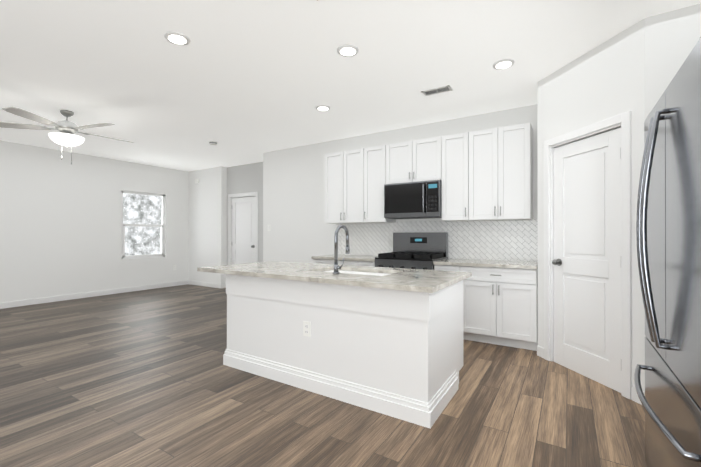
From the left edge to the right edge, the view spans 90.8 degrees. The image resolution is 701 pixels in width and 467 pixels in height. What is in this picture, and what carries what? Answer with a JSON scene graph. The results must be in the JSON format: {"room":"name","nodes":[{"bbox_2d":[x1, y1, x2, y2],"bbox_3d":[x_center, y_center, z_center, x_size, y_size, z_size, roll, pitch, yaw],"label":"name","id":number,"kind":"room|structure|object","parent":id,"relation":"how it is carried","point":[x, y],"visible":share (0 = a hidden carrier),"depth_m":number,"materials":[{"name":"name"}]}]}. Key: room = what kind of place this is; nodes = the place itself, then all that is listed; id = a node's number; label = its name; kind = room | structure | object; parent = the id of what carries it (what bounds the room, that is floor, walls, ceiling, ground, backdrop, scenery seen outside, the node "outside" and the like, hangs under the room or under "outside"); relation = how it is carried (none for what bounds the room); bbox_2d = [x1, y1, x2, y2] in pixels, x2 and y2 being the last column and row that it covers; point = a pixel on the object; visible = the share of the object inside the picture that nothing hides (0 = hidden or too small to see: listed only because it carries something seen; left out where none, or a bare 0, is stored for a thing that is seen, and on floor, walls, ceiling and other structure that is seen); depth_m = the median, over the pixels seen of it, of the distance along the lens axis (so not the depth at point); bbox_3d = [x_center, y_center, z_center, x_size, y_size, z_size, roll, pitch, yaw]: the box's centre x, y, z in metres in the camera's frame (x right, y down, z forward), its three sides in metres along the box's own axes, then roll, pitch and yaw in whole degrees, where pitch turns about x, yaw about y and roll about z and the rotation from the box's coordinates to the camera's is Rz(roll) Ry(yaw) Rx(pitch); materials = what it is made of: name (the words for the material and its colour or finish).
{"room":"kitchen","nodes":[
{"label":"kitchen","id":0,"kind":"room"},
{"bbox_2d":[0,140,188,302],"bbox_3d":[-6.320,-0.148,4.734,0.120,2.740,8.990,0,0,32],"label":"wall","id":1,"kind":"structure","parent":0,"point":[60,226],"depth_m":6.46,"materials":[{"name":"white paint"}]},
{"bbox_2d":[0,280,187,308],"bbox_3d":[-6.256,1.171,4.707,0.013,0.100,8.720,0,0,32],"label":"baseboard","id":2,"kind":"structure","parent":1,"relation":"attached to","point":[10,304],"depth_m":6.60,"materials":[{"name":"white wood"}]},
{"bbox_2d":[121,191,164,259],"bbox_3d":[-4.520,-0.176,7.559,0.085,1.430,0.930,0,0,32],"label":"window","id":3,"kind":"structure","parent":1,"relation":"in","point":[123,241],"depth_m":7.54,"materials":[{"name":"white"}]},
{"bbox_2d":[188,166,226,283],"bbox_3d":[-3.345,-0.139,8.189,1.230,2.740,0.270,0,0,32],"label":"wall","id":4,"kind":"structure","parent":0,"point":[207,240],"depth_m":8.01,"materials":[{"name":"white paint"}]},
{"bbox_2d":[188,280,221,287],"bbox_3d":[-3.402,1.180,8.054,1.213,0.100,0.013,0,0,32],"label":"baseboard","id":5,"kind":"structure","parent":4,"relation":"attached to","point":[207,284],"depth_m":8.02,"materials":[{"name":"white wood"}]},
{"bbox_2d":[227,162,262,264],"bbox_3d":[-1.994,-0.141,7.426,1.870,2.740,0.120,0,0,32],"label":"wall","id":6,"kind":"structure","parent":0,"point":[246,178],"depth_m":7.46,"materials":[{"name":"grey paint"}]},
{"bbox_2d":[228,192,257,264],"bbox_3d":[-2.332,0.172,7.629,0.950,2.115,0.136,0,0,32],"label":"door frame","id":7,"kind":"structure","parent":6,"relation":"attached to","point":[241,195],"depth_m":7.80,"materials":[{"name":"white wood"}]},
{"bbox_2d":[232,196,255,264],"bbox_3d":[-2.357,0.217,7.591,0.782,2.025,0.097,0,0,32],"label":"hall door","id":8,"kind":"structure","parent":6,"relation":"in","point":[243,228],"depth_m":7.61,"materials":[{"name":"white wood"}]},
{"bbox_2d":[0,284,646,466],"bbox_3d":[-2.417,1.255,2.418,9.550,0.080,9.600,0,0,32],"label":"floor","id":9,"kind":"structure","parent":0,"point":[144,378],"depth_m":2.40,"materials":[{"name":"brown wood"}]},
{"bbox_2d":[311,254,377,266],"bbox_3d":[0.044,0.777,5.011,1.050,0.890,0.646,0,0,32],"label":"base cabinet","id":10,"kind":"object","parent":9,"relation":"on","point":[361,260],"visible":0.1,"depth_m":4.78,"materials":[{"name":"white"}]},
{"bbox_2d":[221,273,468,427],"bbox_3d":[-0.105,0.789,3.059,1.984,0.856,0.892,0,0,32],"label":"kitchen island","id":11,"kind":"object","parent":9,"relation":"on","point":[388,341],"depth_m":2.53,"materials":[{"name":"white wood"}]},
{"bbox_2d":[197,261,471,292],"bbox_3d":[-0.222,0.344,3.118,2.320,0.034,1.000,0,0,32],"label":"island countertop","id":12,"kind":"structure","parent":11,"relation":"on","point":[411,280],"depth_m":2.75,"materials":[{"name":"beige stone"}]},
{"bbox_2d":[333,225,349,273],"bbox_3d":[-0.051,0.126,2.853,0.109,0.399,0.220,0,0,32],"label":"faucet","id":13,"kind":"object","parent":12,"relation":"on","point":[347,247],"visible":1,"depth_m":2.79,"materials":[{"name":"silver metal"}]},
{"bbox_2d":[321,269,384,276],"bbox_3d":[0.040,0.489,3.046,0.784,0.280,0.464,0,0,32],"label":"sink","id":14,"kind":"object","parent":12,"relation":"in","point":[322,270],"depth_m":3.25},
{"bbox_2d":[375,232,447,269],"bbox_3d":[0.784,0.603,4.480,0.762,1.235,0.701,0,0,32],"label":"range","id":15,"kind":"object","parent":9,"relation":"on","point":[423,250],"visible":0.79,"depth_m":4.54,"materials":[{"name":"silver metal"}]},
{"bbox_2d":[433,258,537,350],"bbox_3d":[1.592,0.775,4.036,1.070,0.890,0.646,0,0,32],"label":"base cabinet","id":16,"kind":"object","parent":9,"relation":"on","point":[500,302],"visible":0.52,"depth_m":3.71,"materials":[{"name":"white wood"}]},
{"bbox_2d":[634,37,700,466],"bbox_3d":[1.548,0.307,1.205,0.846,1.810,0.910,0,0,32],"label":"fridge","id":17,"kind":"object","parent":9,"relation":"on","point":[668,227],"visible":1,"depth_m":1.28,"materials":[{"name":"grey metal"}]},
{"bbox_2d":[0,0,700,170],"bbox_3d":[-2.417,-1.575,2.425,9.550,0.100,9.600,0,0,32],"label":"ceiling","id":18,"kind":"structure","parent":0,"point":[241,82],"depth_m":3.13,"materials":[{"name":"white paint"}]},
{"bbox_2d":[0,106,134,164],"bbox_3d":[-3.504,-1.190,4.343,1.457,0.660,1.417,0,0,32],"label":"ceiling fan","id":19,"kind":"object","parent":18,"relation":"hanging from","point":[66,136],"visible":1,"depth_m":4.20,"materials":[{"name":"grey metal"}]},
{"bbox_2d":[164,31,189,44],"bbox_3d":[-1.351,-1.518,2.700,0.184,0.012,0.184,0,0,32],"label":"recessed light","id":20,"kind":"object","parent":18,"relation":"in","point":[177,38],"visible":1,"depth_m":2.68,"materials":[{"name":"white plastic"}]},
{"bbox_2d":[209,141,217,144],"bbox_3d":[-2.282,-1.496,5.744,0.140,0.040,0.140,0,0,32],"label":"smoke detector","id":21,"kind":"object","parent":18,"relation":"attached to","point":[213,143],"visible":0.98,"depth_m":5.70,"materials":[{"name":"white plastic"}]},
{"bbox_2d":[315,105,330,110],"bbox_3d":[-0.333,-1.514,4.185,0.184,0.012,0.184,0,0,32],"label":"recessed light","id":22,"kind":"object","parent":18,"relation":"in","point":[323,108],"visible":1,"depth_m":4.17,"materials":[{"name":"white plastic"}]},
{"bbox_2d":[337,44,358,56],"bbox_3d":[-0.022,-1.518,2.878,0.184,0.012,0.184,0,0,32],"label":"recessed light","id":23,"kind":"object","parent":18,"relation":"in","point":[347,50],"visible":1,"depth_m":2.86,"materials":[{"name":"white plastic"}]},
{"bbox_2d":[421,85,452,95],"bbox_3d":[0.920,-1.516,3.679,0.300,0.010,0.140,0,0,32],"label":"ceiling vent","id":24,"kind":"object","parent":18,"relation":"in","point":[438,90],"visible":0.96,"depth_m":3.67,"materials":[{"name":"white metal"}]},
{"bbox_2d":[493,59,514,69],"bbox_3d":[1.376,-1.517,3.108,0.184,0.012,0.184,0,0,32],"label":"recessed light","id":25,"kind":"object","parent":18,"relation":"in","point":[503,64],"visible":1,"depth_m":3.09,"materials":[{"name":"white plastic"}]},
{"bbox_2d":[263,104,537,262],"bbox_3d":[0.499,-0.146,5.454,4.690,2.740,0.560,0,0,32],"label":"wall","id":26,"kind":"structure","parent":0,"point":[301,231],"depth_m":5.85,"materials":[{"name":"white paint"}]},
{"bbox_2d":[325,147,376,223],"bbox_3d":[0.008,-0.687,5.219,0.751,1.060,0.338,0,0,32],"label":"upper cabinet","id":27,"kind":"object","parent":26,"relation":"attached to","point":[346,172],"depth_m":5.06,"materials":[{"name":"white wood"}]},
{"bbox_2d":[369,144,395,221],"bbox_3d":[0.423,-0.688,4.958,0.463,1.060,0.338,0,0,32],"label":"upper cabinet","id":28,"kind":"object","parent":26,"relation":"attached to","point":[378,155],"depth_m":4.80,"materials":[{"name":"white wood"}]},
{"bbox_2d":[389,136,440,183],"bbox_3d":[0.896,-0.944,4.661,0.770,0.550,0.338,0,0,32],"label":"upper cabinet","id":29,"kind":"object","parent":26,"relation":"attached to","point":[419,160],"depth_m":4.49,"materials":[{"name":"white wood"}]},
{"bbox_2d":[384,180,441,218],"bbox_3d":[0.868,-0.435,4.616,0.762,0.461,0.442,0,0,32],"label":"microwave","id":30,"kind":"object","parent":29,"relation":"attached to","point":[417,200],"visible":1,"depth_m":4.45,"materials":[{"name":"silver metal"}]},
{"bbox_2d":[336,219,537,261],"bbox_3d":[1.002,0.098,4.800,2.898,0.537,0.008,0,0,32],"label":"backsplash","id":31,"kind":"structure","parent":26,"relation":"attached to","point":[511,240],"depth_m":4.49,"materials":[{"name":"tile"}]},
{"bbox_2d":[441,131,472,221],"bbox_3d":[1.361,-0.689,4.367,0.446,1.060,0.338,0,0,32],"label":"upper cabinet","id":32,"kind":"object","parent":26,"relation":"attached to","point":[456,149],"depth_m":4.22,"materials":[{"name":"white wood"}]},
{"bbox_2d":[473,122,532,220],"bbox_3d":[1.755,-0.690,4.118,0.718,1.060,0.338,0,0,32],"label":"upper cabinet","id":33,"kind":"object","parent":26,"relation":"attached to","point":[485,175],"depth_m":3.94,"materials":[{"name":"white wood"}]},
{"bbox_2d":[537,18,645,391],"bbox_3d":[2.036,-0.153,2.963,0.120,2.740,1.047,0,0,-11],"label":"wall","id":34,"kind":"structure","parent":0,"point":[602,81],"depth_m":2.74,"materials":[{"name":"white paint"}]},
{"bbox_2d":[552,128,620,392],"bbox_3d":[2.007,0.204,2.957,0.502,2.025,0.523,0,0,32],"label":"pantry door","id":35,"kind":"structure","parent":34,"relation":"in","point":[586,262],"depth_m":2.91,"materials":[{"name":"white wood"}]},
{"bbox_2d":[543,111,631,399],"bbox_3d":[2.028,0.159,2.960,0.136,2.115,0.850,0,0,-11],"label":"door frame","id":36,"kind":"structure","parent":34,"relation":"attached to","point":[622,121],"depth_m":2.61,"materials":[{"name":"white wood"}]},
{"bbox_2d":[645,3,700,118],"bbox_3d":[2.449,-0.155,2.275,0.800,2.740,0.120,0,0,32],"label":"wall","id":37,"kind":"structure","parent":0,"point":[672,37],"depth_m":2.38,"materials":[{"name":"white paint"}]},
{"label":"outside","id":38,"kind":"structure","parent":0,"visible":0},
{"bbox_2d":[123,193,161,255],"bbox_3d":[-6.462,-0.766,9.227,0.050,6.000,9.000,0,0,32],"label":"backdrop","id":39,"kind":"structure","parent":38,"point":[142,219],"depth_m":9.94,"materials":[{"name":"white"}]}
]}

